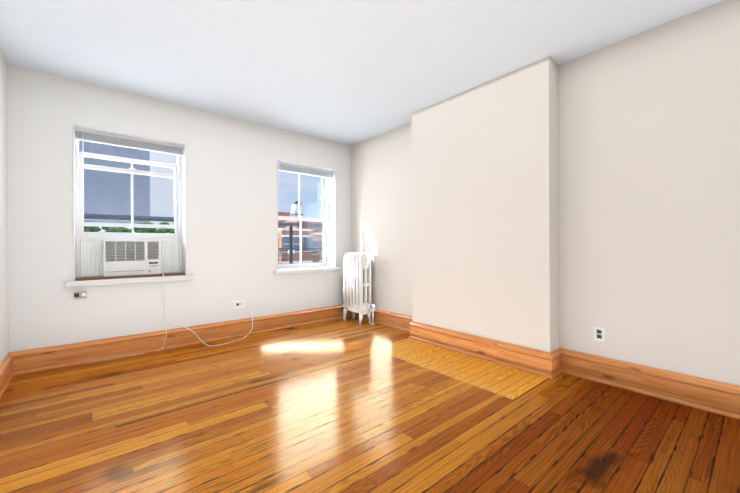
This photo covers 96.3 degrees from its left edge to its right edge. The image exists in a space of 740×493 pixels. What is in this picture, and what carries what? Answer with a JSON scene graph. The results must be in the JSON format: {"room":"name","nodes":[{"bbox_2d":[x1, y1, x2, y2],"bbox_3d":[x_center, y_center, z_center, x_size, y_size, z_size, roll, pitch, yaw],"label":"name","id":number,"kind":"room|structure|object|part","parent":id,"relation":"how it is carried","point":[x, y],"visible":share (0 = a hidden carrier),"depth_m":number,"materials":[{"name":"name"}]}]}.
{"room":"empty living room","nodes":[
{"label":"empty living room","id":0,"kind":"room"},
{"bbox_2d":[0,50,8,362],"bbox_3d":[-1.331,-0.234,0.654,0.100,2.700,5.700,0,0,-40],"label":"wall","id":1,"kind":"structure","parent":0,"point":[4,329],"depth_m":2.73,"materials":[{"name":"white paint"}]},
{"bbox_2d":[0,352,15,397],"bbox_3d":[-2.871,1.018,2.590,0.032,0.204,0.650,0,0,-40],"label":"baseboard","id":2,"kind":"structure","parent":1,"relation":"attached to","point":[8,365],"depth_m":2.70,"materials":[{"name":"brown wood"}]},
{"bbox_2d":[7,64,350,351],"bbox_3d":[-1.766,-0.238,4.238,4.058,2.700,0.340,0,0,-40],"label":"wall","id":3,"kind":"structure","parent":0,"point":[231,176],"depth_m":3.60,"materials":[{"name":"white paint"}]},
{"bbox_2d":[74,291,86,298],"bbox_3d":[-2.758,0.461,3.153,0.090,0.065,0.036,0,0,-40],"label":"outlet","id":4,"kind":"object","parent":3,"relation":"attached to","point":[80,294],"visible":1,"depth_m":3.15,"materials":[{"name":"white plastic"}]},
{"bbox_2d":[65,275,192,286],"bbox_3d":[-2.490,0.351,3.502,1.070,0.050,0.250,0,0,-40],"label":"window sill","id":5,"kind":"structure","parent":3,"relation":"attached to","point":[120,281],"depth_m":3.36,"materials":[{"name":"white"}]},
{"bbox_2d":[72,124,186,280],"bbox_3d":[-2.550,-0.403,3.567,0.960,1.520,0.336,0,0,-40],"label":"window","id":6,"kind":"structure","parent":3,"relation":"in","point":[181,162],"depth_m":3.58,"materials":[{"name":"white"}]},
{"bbox_2d":[79,238,178,276],"bbox_3d":[-2.582,0.110,3.608,0.896,0.394,0.024,0,0,-40],"label":"panel","id":7,"kind":"object","parent":6,"relation":"attached to","point":[91,257],"visible":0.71,"depth_m":3.43,"materials":[{"name":"white plastic"}]},
{"bbox_2d":[75,128,182,170],"bbox_3d":[-2.503,-0.971,3.506,0.928,0.359,0.037,0,0,-40],"label":"window blind","id":8,"kind":"object","parent":6,"relation":"attached to","point":[82,135],"visible":0.92,"depth_m":3.46,"materials":[{"name":"white"}]},
{"bbox_3d":[-2.601,-0.526,3.626,0.892,0.876,0.080,0,0,-40],"label":"left window sash","id":9,"kind":"part","parent":6,"relation":"part of","materials":[{"name":"clear glass"}]},
{"bbox_2d":[75,272,184,280],"bbox_3d":[-2.642,0.318,3.681,0.934,0.025,0.580,0,0,-40],"label":"window sill","id":10,"kind":"object","parent":6,"relation":"on","point":[120,277],"visible":0.43,"depth_m":3.41,"materials":[{"name":"brown wood"}]},
{"bbox_2d":[103,239,160,276],"bbox_3d":[-2.675,0.115,3.708,0.490,0.380,0.538,0,0,-40],"label":"air conditioner unit","id":11,"kind":"object","parent":10,"relation":"on","point":[125,257],"visible":0.98,"depth_m":3.50,"materials":[{"name":"white plastic"}]},
{"bbox_2d":[15,304,351,375],"bbox_3d":[-1.698,1.010,4.050,3.708,0.204,0.032,0,0,-40],"label":"baseboard","id":12,"kind":"structure","parent":3,"relation":"attached to","point":[59,356],"depth_m":3.55,"materials":[{"name":"brown wood"}]},
{"bbox_2d":[159,271,252,345],"bbox_3d":[-1.852,0.691,3.832,0.969,0.848,0.362,0,0,-40],"label":"cord","id":13,"kind":"object","parent":3,"relation":"attached to","point":[191,330],"visible":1,"depth_m":3.69,"materials":[{"name":"white plastic"}]},
{"bbox_2d":[233,300,244,308],"bbox_3d":[-1.629,0.719,4.124,0.145,0.100,0.008,0,0,-40],"label":"electrical outlet plate","id":14,"kind":"object","parent":3,"relation":"attached to","point":[236,304],"visible":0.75,"depth_m":4.12,"materials":[{"name":"white plastic"}]},
{"bbox_2d":[277,159,335,269],"bbox_3d":[-0.991,-0.413,4.882,0.950,1.520,0.336,0,0,-40],"label":"window","id":15,"kind":"structure","parent":3,"relation":"in","point":[330,206],"depth_m":5.09,"materials":[{"name":"white"}]},
{"bbox_3d":[-1.041,-0.413,4.942,0.882,1.452,0.080,0,0,-40],"label":"right window sash","id":16,"kind":"part","parent":15,"relation":"part of","materials":[{"name":"clear glass"}]},
{"bbox_2d":[278,162,331,189],"bbox_3d":[-0.944,-0.981,4.822,0.918,0.359,0.037,0,0,-40],"label":"window blind","id":17,"kind":"object","parent":15,"relation":"attached to","point":[286,167],"visible":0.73,"depth_m":4.81,"materials":[{"name":"white"}]},
{"bbox_2d":[274,267,340,273],"bbox_3d":[-0.931,0.342,4.817,1.060,0.050,0.250,0,0,-40],"label":"window sill","id":18,"kind":"structure","parent":3,"relation":"attached to","point":[298,270],"depth_m":4.71,"materials":[{"name":"white"}]},
{"bbox_2d":[0,0,723,145],"bbox_3d":[-0.470,-1.650,1.606,5.458,0.120,6.040,0,0,-40],"label":"ceiling","id":19,"kind":"structure","parent":0,"point":[349,72],"depth_m":2.64,"materials":[{"name":"paint"}]},
{"bbox_2d":[0,317,739,492],"bbox_3d":[-0.457,1.170,1.611,5.458,0.120,6.040,0,0,-40],"label":"floor","id":20,"kind":"structure","parent":0,"point":[348,405],"depth_m":2.04,"materials":[{"name":"brown wood"}]},
{"bbox_2d":[89,295,166,362],"bbox_3d":[-2.463,0.819,3.390,0.657,0.606,0.052,0,0,-40],"label":"cord","id":21,"kind":"object","parent":20,"relation":"on","point":[143,353],"visible":1,"depth_m":3.56,"materials":[{"name":"white plastic"}]},
{"bbox_2d":[343,252,374,324],"bbox_3d":[-0.168,0.596,4.833,0.218,1.025,0.542,0,0,-40],"label":"radiator","id":22,"kind":"object","parent":20,"relation":"on","point":[356,282],"visible":1,"depth_m":4.74,"materials":[{"name":"white metal"}]},
{"bbox_2d":[411,56,559,352],"bbox_3d":[1.087,-0.250,3.453,0.210,2.700,1.560,0,0,-40],"label":"wall","id":23,"kind":"structure","parent":0,"point":[485,210],"depth_m":3.19,"materials":[{"name":"beige paint"}]},
{"bbox_2d":[408,320,555,378],"bbox_3d":[1.000,0.998,3.377,0.032,0.204,1.624,0,0,-40],"label":"baseboard","id":24,"kind":"structure","parent":23,"relation":"attached to","point":[542,363],"depth_m":3.19,"materials":[{"name":"brown wood"}]},
{"bbox_2d":[351,0,739,385],"bbox_3d":[1.636,-0.252,3.158,0.250,2.700,5.700,0,0,-40],"label":"wall","id":25,"kind":"structure","parent":0,"point":[649,197],"depth_m":2.48,"materials":[{"name":"beige paint"}]},
{"bbox_2d":[352,307,411,331],"bbox_3d":[0.193,1.000,4.659,0.032,0.204,1.440,0,0,-40],"label":"baseboard","id":26,"kind":"structure","parent":25,"relation":"attached to","point":[383,317],"depth_m":4.56,"materials":[{"name":"brown wood"}]},
{"bbox_2d":[593,325,605,342],"bbox_3d":[1.865,0.712,2.694,0.008,0.128,0.086,0,0,-40],"label":"outlet","id":27,"kind":"object","parent":25,"relation":"attached to","point":[599,333],"visible":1,"depth_m":2.69,"materials":[{"name":"white plastic"}]},
{"bbox_2d":[556,348,739,419],"bbox_3d":[2.486,0.994,1.942,0.032,0.204,2.550,0,0,-40],"label":"baseboard","id":28,"kind":"structure","parent":25,"relation":"attached to","point":[719,398],"depth_m":2.41,"materials":[{"name":"brown wood"}]},
{"label":"outside","id":29,"kind":"structure","parent":0,"visible":0},
{"bbox_2d":[79,140,322,263],"bbox_3d":[-22.968,-12.843,35.191,84.080,52.000,69.045,0,0,-40],"label":"buildings","id":30,"kind":"structure","parent":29,"point":[314,236],"depth_m":22.61,"materials":[{"name":"brick"}]},
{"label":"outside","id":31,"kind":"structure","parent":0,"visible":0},
{"bbox_2d":[84,220,174,238],"bbox_3d":[-5.627,0.674,8.141,5.121,2.713,2.291,0,0,-40],"label":"foliage","id":32,"kind":"object","parent":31,"point":[123,229],"depth_m":7.87,"materials":[{"name":"green plant"}]}
]}

